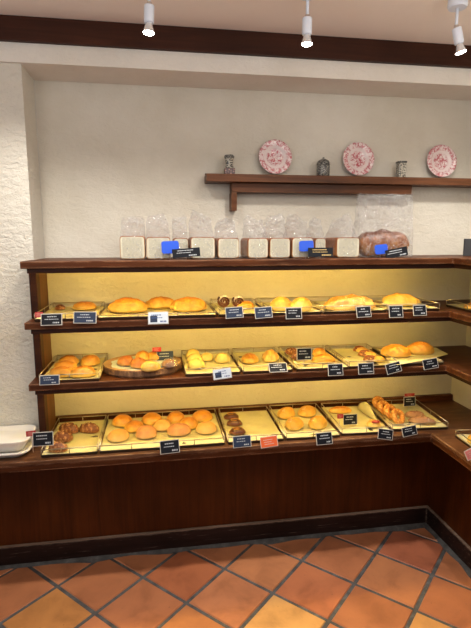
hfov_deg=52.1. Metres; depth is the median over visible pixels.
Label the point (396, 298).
loaf
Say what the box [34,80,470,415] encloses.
wall
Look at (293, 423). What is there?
bun
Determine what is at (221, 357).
bun
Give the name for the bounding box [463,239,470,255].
sign
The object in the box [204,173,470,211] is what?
shelf
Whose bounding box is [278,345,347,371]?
baking tray
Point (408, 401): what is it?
sign
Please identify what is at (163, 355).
sign
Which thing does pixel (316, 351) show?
bread
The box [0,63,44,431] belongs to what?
wall
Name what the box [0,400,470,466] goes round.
countertop
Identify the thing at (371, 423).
pastry
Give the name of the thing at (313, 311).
baking tray
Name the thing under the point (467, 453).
price card
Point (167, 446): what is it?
price card
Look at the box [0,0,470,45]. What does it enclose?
ceiling
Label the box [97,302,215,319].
baking tray
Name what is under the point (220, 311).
baking tray
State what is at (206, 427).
bun
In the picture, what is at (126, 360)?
bun
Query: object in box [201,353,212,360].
bun
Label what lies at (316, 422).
bun
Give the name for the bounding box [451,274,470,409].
wall
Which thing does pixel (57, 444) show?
seeded roll
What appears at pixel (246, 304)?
pastry
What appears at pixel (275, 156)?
dinner plate
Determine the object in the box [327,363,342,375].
price card
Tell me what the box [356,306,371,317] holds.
price card
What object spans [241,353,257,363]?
pastry
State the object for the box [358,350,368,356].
pastry
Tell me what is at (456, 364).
shelving
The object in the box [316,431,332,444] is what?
price card
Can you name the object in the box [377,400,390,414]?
donut
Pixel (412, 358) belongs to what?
paper sheet
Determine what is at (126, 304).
loaf
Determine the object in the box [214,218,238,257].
loaf
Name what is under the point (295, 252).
loaf
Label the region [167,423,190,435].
bun
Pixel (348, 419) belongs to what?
sign
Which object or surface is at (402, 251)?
sign
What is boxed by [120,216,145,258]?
loaf
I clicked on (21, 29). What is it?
beam
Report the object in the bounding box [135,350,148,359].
bun
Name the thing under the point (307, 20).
socket
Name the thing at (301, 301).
bread
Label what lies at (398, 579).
floor
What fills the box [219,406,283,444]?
baking tray
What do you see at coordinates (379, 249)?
label
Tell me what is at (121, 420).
bun
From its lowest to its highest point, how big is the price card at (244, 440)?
0.054 m
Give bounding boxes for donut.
[372,396,383,409]
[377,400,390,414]
[383,404,394,419]
[391,408,404,423]
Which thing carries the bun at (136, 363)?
on the board
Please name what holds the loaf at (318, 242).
on the shelving at (456, 364)
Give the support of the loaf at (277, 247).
on the shelving at (456, 364)
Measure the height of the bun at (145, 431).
0.052 m
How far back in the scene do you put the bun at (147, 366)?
2.11 m
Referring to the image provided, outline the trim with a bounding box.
[0,523,470,578]
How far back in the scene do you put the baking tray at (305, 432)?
2.36 m
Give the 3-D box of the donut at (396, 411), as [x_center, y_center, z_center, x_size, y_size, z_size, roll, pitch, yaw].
[0.818,0.516,2.425,0.083,0.073,0.058,-4,10,-26]
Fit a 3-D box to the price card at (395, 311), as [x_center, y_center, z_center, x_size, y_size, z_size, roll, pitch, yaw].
[0.745,-0.013,2.252,0.069,0.056,0.036,-2,9,-9]
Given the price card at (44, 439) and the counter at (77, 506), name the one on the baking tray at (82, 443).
the price card at (44, 439)
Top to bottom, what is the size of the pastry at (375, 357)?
0.028 m
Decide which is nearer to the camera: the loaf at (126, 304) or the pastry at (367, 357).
the loaf at (126, 304)
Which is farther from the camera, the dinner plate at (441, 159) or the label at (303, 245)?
the dinner plate at (441, 159)
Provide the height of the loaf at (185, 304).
0.068 m
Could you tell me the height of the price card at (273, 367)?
0.036 m
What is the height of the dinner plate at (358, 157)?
0.170 m
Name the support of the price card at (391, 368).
attached to the baking tray at (348, 354)
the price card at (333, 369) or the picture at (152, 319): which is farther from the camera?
the price card at (333, 369)
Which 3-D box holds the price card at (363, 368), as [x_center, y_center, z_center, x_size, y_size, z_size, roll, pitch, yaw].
[0.608,0.253,2.263,0.077,0.052,0.036,-2,9,-9]
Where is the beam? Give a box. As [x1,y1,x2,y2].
[0,15,470,68]
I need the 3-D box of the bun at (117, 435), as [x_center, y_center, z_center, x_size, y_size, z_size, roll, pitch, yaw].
[-0.547,0.562,2.245,0.099,0.045,0.097,-2,9,-9]
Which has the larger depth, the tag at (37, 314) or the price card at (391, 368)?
the price card at (391, 368)
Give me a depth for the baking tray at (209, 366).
2.28 m
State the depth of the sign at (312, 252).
2.19 m
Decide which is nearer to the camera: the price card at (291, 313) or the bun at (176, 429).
the price card at (291, 313)
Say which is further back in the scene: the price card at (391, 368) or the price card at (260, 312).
the price card at (391, 368)
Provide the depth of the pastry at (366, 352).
2.48 m
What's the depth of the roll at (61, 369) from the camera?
2.12 m
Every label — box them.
[161,241,178,259]
[299,240,313,257]
[374,244,387,255]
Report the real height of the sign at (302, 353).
0.092 m
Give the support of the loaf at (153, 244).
on the shelving at (456, 364)
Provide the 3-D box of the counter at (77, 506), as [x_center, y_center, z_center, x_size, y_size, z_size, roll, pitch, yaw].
[-0.472,1.071,1.051,4.140,0.658,3.081,-2,9,-9]
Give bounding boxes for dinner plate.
[259,139,291,173]
[343,142,373,174]
[427,145,456,176]
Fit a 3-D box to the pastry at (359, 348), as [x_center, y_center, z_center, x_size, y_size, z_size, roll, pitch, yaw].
[0.680,0.190,2.587,0.070,0.030,0.059,3,9,19]
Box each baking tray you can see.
[34,301,104,321]
[39,353,107,382]
[41,415,106,457]
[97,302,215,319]
[99,409,224,453]
[181,348,240,376]
[210,298,266,316]
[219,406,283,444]
[232,347,292,373]
[255,297,321,315]
[269,403,339,440]
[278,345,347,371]
[308,296,386,313]
[321,401,390,435]
[325,344,396,368]
[367,399,447,430]
[369,295,439,311]
[372,346,442,365]
[446,299,470,312]
[455,429,470,447]
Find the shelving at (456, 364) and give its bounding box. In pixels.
[20,255,470,431]
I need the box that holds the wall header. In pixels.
[0,41,470,100]
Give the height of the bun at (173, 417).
0.051 m
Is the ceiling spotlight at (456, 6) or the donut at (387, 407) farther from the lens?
the donut at (387, 407)
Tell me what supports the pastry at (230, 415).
on the baking tray at (257, 424)
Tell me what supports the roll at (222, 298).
on the baking tray at (220, 311)
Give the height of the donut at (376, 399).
0.073 m
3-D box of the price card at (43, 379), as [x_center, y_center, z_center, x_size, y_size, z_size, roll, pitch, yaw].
[-0.785,0.277,2.041,0.081,0.041,0.029,-2,9,-9]
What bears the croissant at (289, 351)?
on the baking tray at (309, 365)
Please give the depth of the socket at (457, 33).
1.81 m
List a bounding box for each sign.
[157,351,172,360]
[172,247,199,259]
[297,348,311,366]
[308,248,332,256]
[343,414,356,425]
[385,246,407,257]
[403,396,414,409]
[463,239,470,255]
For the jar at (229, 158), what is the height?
0.093 m
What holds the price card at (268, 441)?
attached to the baking tray at (257, 424)
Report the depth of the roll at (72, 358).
2.33 m
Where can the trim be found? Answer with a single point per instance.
(91, 559)
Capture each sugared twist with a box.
[404,410,425,417]
[408,416,435,424]
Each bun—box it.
[107,429,128,441]
[112,414,131,426]
[117,355,132,365]
[124,420,143,432]
[130,357,145,368]
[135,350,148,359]
[136,425,156,438]
[140,360,159,371]
[141,412,161,424]
[149,352,158,359]
[153,419,171,430]
[162,359,175,367]
[167,411,184,423]
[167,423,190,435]
[180,416,197,428]
[186,349,199,357]
[187,353,201,362]
[188,358,204,367]
[192,409,212,421]
[196,421,216,433]
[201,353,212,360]
[215,353,229,362]
[277,407,294,418]
[285,417,303,429]
[298,405,315,416]
[308,416,326,429]
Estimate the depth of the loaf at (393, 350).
2.40 m
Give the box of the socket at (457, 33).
[452,26,465,54]
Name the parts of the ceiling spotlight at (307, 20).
stem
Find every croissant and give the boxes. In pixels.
[285,347,296,354]
[290,352,296,359]
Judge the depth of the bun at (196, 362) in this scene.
2.25 m
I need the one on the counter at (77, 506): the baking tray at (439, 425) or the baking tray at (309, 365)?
the baking tray at (439, 425)
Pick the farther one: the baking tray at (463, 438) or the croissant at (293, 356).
the croissant at (293, 356)
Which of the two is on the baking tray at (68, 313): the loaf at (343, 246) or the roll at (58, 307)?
the roll at (58, 307)
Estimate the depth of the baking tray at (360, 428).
2.42 m
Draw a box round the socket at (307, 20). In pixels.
[301,16,311,46]
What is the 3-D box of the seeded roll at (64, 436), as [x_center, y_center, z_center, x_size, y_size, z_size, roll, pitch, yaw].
[-0.796,0.562,2.227,0.090,0.052,0.060,1,9,8]
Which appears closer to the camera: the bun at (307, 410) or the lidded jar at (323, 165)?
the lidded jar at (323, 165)
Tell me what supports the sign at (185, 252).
on the shelving at (456, 364)
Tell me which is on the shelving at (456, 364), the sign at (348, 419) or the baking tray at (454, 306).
the baking tray at (454, 306)
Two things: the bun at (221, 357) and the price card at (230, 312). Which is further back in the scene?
the bun at (221, 357)
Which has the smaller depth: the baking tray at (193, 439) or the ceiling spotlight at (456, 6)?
the ceiling spotlight at (456, 6)
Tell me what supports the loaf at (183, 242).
on the shelving at (456, 364)
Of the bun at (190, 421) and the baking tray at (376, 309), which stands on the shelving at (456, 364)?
the baking tray at (376, 309)
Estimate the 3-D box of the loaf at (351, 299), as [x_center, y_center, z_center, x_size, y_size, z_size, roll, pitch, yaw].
[0.544,-0.058,2.309,0.263,0.075,0.125,-1,9,-6]
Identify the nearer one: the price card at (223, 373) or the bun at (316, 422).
the price card at (223, 373)
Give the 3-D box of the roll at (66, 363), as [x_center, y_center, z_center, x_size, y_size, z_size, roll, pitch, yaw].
[-0.790,0.239,2.241,0.113,0.046,0.055,0,9,2]
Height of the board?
0.034 m
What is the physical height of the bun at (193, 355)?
0.048 m
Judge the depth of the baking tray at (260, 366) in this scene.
2.35 m
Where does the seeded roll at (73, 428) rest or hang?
on the baking tray at (82, 443)
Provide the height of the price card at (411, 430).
0.055 m
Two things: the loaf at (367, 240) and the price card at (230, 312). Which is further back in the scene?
the loaf at (367, 240)
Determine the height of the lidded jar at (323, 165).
0.095 m
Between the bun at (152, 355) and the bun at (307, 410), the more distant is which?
the bun at (307, 410)
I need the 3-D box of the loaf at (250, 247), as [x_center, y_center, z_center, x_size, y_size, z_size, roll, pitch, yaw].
[0.085,-0.371,2.276,0.097,0.210,0.209,-2,9,-9]
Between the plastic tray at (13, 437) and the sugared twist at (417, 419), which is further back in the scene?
the sugared twist at (417, 419)
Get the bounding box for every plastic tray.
[0,425,35,451]
[0,438,32,457]
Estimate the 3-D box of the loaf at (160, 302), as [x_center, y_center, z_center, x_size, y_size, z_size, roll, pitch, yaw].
[-0.366,-0.057,2.376,0.156,0.058,0.094,-1,9,-6]
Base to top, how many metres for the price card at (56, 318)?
0.048 m
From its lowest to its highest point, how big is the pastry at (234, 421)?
0.030 m
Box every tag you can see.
[26,430,35,452]
[35,312,42,316]
[152,347,160,351]
[337,414,342,426]
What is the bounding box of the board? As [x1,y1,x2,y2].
[103,354,181,377]
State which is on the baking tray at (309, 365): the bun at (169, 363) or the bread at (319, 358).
the bread at (319, 358)
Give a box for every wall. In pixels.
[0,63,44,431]
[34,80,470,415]
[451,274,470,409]
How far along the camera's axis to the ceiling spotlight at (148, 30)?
1.63 m
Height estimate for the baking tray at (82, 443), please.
0.038 m
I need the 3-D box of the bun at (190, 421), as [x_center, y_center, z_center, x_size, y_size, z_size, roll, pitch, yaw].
[-0.230,0.535,2.387,0.093,0.052,0.095,-2,9,-9]
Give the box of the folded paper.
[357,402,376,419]
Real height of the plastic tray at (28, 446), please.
0.030 m
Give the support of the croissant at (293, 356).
on the baking tray at (309, 365)
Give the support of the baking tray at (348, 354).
on the shelving at (456, 364)
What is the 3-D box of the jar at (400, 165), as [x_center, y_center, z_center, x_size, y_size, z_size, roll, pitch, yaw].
[0.858,-0.748,2.499,0.044,0.084,0.044,-2,9,-9]
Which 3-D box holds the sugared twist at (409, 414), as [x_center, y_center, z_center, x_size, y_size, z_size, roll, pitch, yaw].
[0.934,0.521,2.508,0.107,0.038,0.040,2,9,15]
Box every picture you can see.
[150,316,156,321]
[215,372,221,377]
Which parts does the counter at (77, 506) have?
panel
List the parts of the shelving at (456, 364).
post, post, post, panel, panel, panel, shelf rail, shelf rail, shelf rail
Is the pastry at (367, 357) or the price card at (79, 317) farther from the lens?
the pastry at (367, 357)
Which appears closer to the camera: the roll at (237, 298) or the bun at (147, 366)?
the bun at (147, 366)
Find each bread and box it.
[72,301,96,309]
[270,297,290,310]
[290,297,311,311]
[311,354,334,362]
[312,348,325,355]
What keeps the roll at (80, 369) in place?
on the baking tray at (98, 368)
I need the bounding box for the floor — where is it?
[0,528,470,627]
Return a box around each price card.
[32,431,53,449]
[39,375,59,384]
[41,313,61,325]
[73,312,96,322]
[148,312,168,324]
[159,439,179,454]
[212,367,231,379]
[225,306,243,318]
[232,435,251,447]
[254,306,272,318]
[260,435,277,448]
[268,363,287,372]
[285,307,301,318]
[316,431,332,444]
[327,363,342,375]
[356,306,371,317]
[358,362,373,374]
[377,428,392,439]
[385,361,401,374]
[388,305,402,317]
[401,425,417,436]
[413,305,426,315]
[422,357,438,369]
[464,448,470,460]
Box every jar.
[224,154,234,173]
[316,157,329,175]
[396,161,406,176]
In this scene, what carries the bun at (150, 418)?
on the baking tray at (193, 439)
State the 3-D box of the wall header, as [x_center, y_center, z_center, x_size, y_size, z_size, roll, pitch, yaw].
[-0.800,-1.149,2.120,4.342,0.170,0.230,-2,9,-9]
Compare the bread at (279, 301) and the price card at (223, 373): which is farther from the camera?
the bread at (279, 301)
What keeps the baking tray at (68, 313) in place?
on the shelving at (456, 364)
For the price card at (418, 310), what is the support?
attached to the baking tray at (428, 307)
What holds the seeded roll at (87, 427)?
on the baking tray at (82, 443)
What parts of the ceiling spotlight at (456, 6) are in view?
stem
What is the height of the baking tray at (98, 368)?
0.038 m
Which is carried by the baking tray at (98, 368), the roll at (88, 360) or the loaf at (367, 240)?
the roll at (88, 360)
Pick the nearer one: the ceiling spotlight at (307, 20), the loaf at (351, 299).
the ceiling spotlight at (307, 20)
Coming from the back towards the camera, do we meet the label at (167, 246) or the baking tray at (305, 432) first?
the baking tray at (305, 432)
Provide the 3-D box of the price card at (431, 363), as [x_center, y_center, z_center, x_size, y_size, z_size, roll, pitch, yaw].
[0.932,0.237,2.324,0.083,0.057,0.042,-2,9,-9]
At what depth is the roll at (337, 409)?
2.57 m
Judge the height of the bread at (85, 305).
0.040 m
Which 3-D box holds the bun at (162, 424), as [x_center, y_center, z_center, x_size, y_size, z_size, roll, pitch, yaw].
[-0.358,0.542,2.369,0.091,0.044,0.097,-2,9,-9]
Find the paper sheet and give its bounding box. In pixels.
[381,345,446,364]
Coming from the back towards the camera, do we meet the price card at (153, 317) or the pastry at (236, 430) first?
the pastry at (236, 430)
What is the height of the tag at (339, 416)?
0.070 m
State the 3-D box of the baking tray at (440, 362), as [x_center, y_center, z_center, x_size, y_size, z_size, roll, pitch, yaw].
[0.882,0.214,2.502,0.226,0.020,0.346,-1,9,-6]
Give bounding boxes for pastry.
[224,412,238,419]
[227,418,241,425]
[229,426,245,434]
[237,301,253,307]
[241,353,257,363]
[262,349,278,362]
[356,347,368,351]
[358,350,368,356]
[363,355,374,361]
[365,351,375,355]
[366,419,380,426]
[374,356,384,361]
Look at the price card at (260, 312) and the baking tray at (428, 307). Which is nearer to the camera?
the price card at (260, 312)
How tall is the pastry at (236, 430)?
0.030 m
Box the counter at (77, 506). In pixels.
[0,393,470,568]
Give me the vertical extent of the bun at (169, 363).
0.042 m
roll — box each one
[48,441,67,452]
[49,366,71,377]
[54,360,76,368]
[54,430,72,442]
[55,304,65,309]
[58,355,78,363]
[59,422,78,433]
[70,366,95,377]
[79,422,98,433]
[80,355,99,365]
[217,295,229,306]
[232,296,243,306]
[329,406,351,413]
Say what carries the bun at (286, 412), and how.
on the baking tray at (305, 432)
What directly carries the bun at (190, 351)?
on the baking tray at (209, 366)
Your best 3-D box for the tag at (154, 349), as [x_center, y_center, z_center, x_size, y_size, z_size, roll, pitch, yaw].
[-0.377,0.191,2.311,0.042,0.066,0.010,-2,9,-9]
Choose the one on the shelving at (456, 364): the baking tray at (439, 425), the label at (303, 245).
the label at (303, 245)
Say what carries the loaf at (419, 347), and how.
on the paper sheet
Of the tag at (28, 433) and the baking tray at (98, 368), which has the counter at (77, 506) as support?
the tag at (28, 433)
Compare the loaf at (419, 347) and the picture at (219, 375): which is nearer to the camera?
the picture at (219, 375)
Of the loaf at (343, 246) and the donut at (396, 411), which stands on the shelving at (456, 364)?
the loaf at (343, 246)
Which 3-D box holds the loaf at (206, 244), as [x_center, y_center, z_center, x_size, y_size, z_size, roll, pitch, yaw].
[-0.162,-0.368,2.236,0.111,0.218,0.209,-2,9,-9]
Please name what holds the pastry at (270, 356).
on the baking tray at (260, 366)
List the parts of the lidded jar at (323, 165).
lid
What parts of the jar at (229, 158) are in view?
lid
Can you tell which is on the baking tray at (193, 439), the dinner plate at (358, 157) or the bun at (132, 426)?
the bun at (132, 426)
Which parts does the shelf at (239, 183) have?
support rail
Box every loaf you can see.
[107,297,148,312]
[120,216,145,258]
[146,218,169,258]
[146,296,173,308]
[170,297,206,311]
[172,222,187,258]
[188,213,214,258]
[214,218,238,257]
[241,219,267,257]
[263,217,289,257]
[284,220,312,257]
[310,218,325,247]
[322,294,375,310]
[324,215,358,256]
[353,194,412,256]
[380,344,410,357]
[382,293,420,306]
[407,341,434,354]
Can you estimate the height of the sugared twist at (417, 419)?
0.038 m
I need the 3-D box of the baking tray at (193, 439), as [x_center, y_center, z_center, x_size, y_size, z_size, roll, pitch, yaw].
[-0.351,0.557,2.332,0.555,0.038,0.386,-2,9,-9]
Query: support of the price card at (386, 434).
attached to the baking tray at (360, 428)
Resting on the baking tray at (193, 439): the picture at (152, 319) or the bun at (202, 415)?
the bun at (202, 415)
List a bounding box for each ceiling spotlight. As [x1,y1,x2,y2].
[143,0,153,35]
[301,0,311,46]
[447,0,467,54]

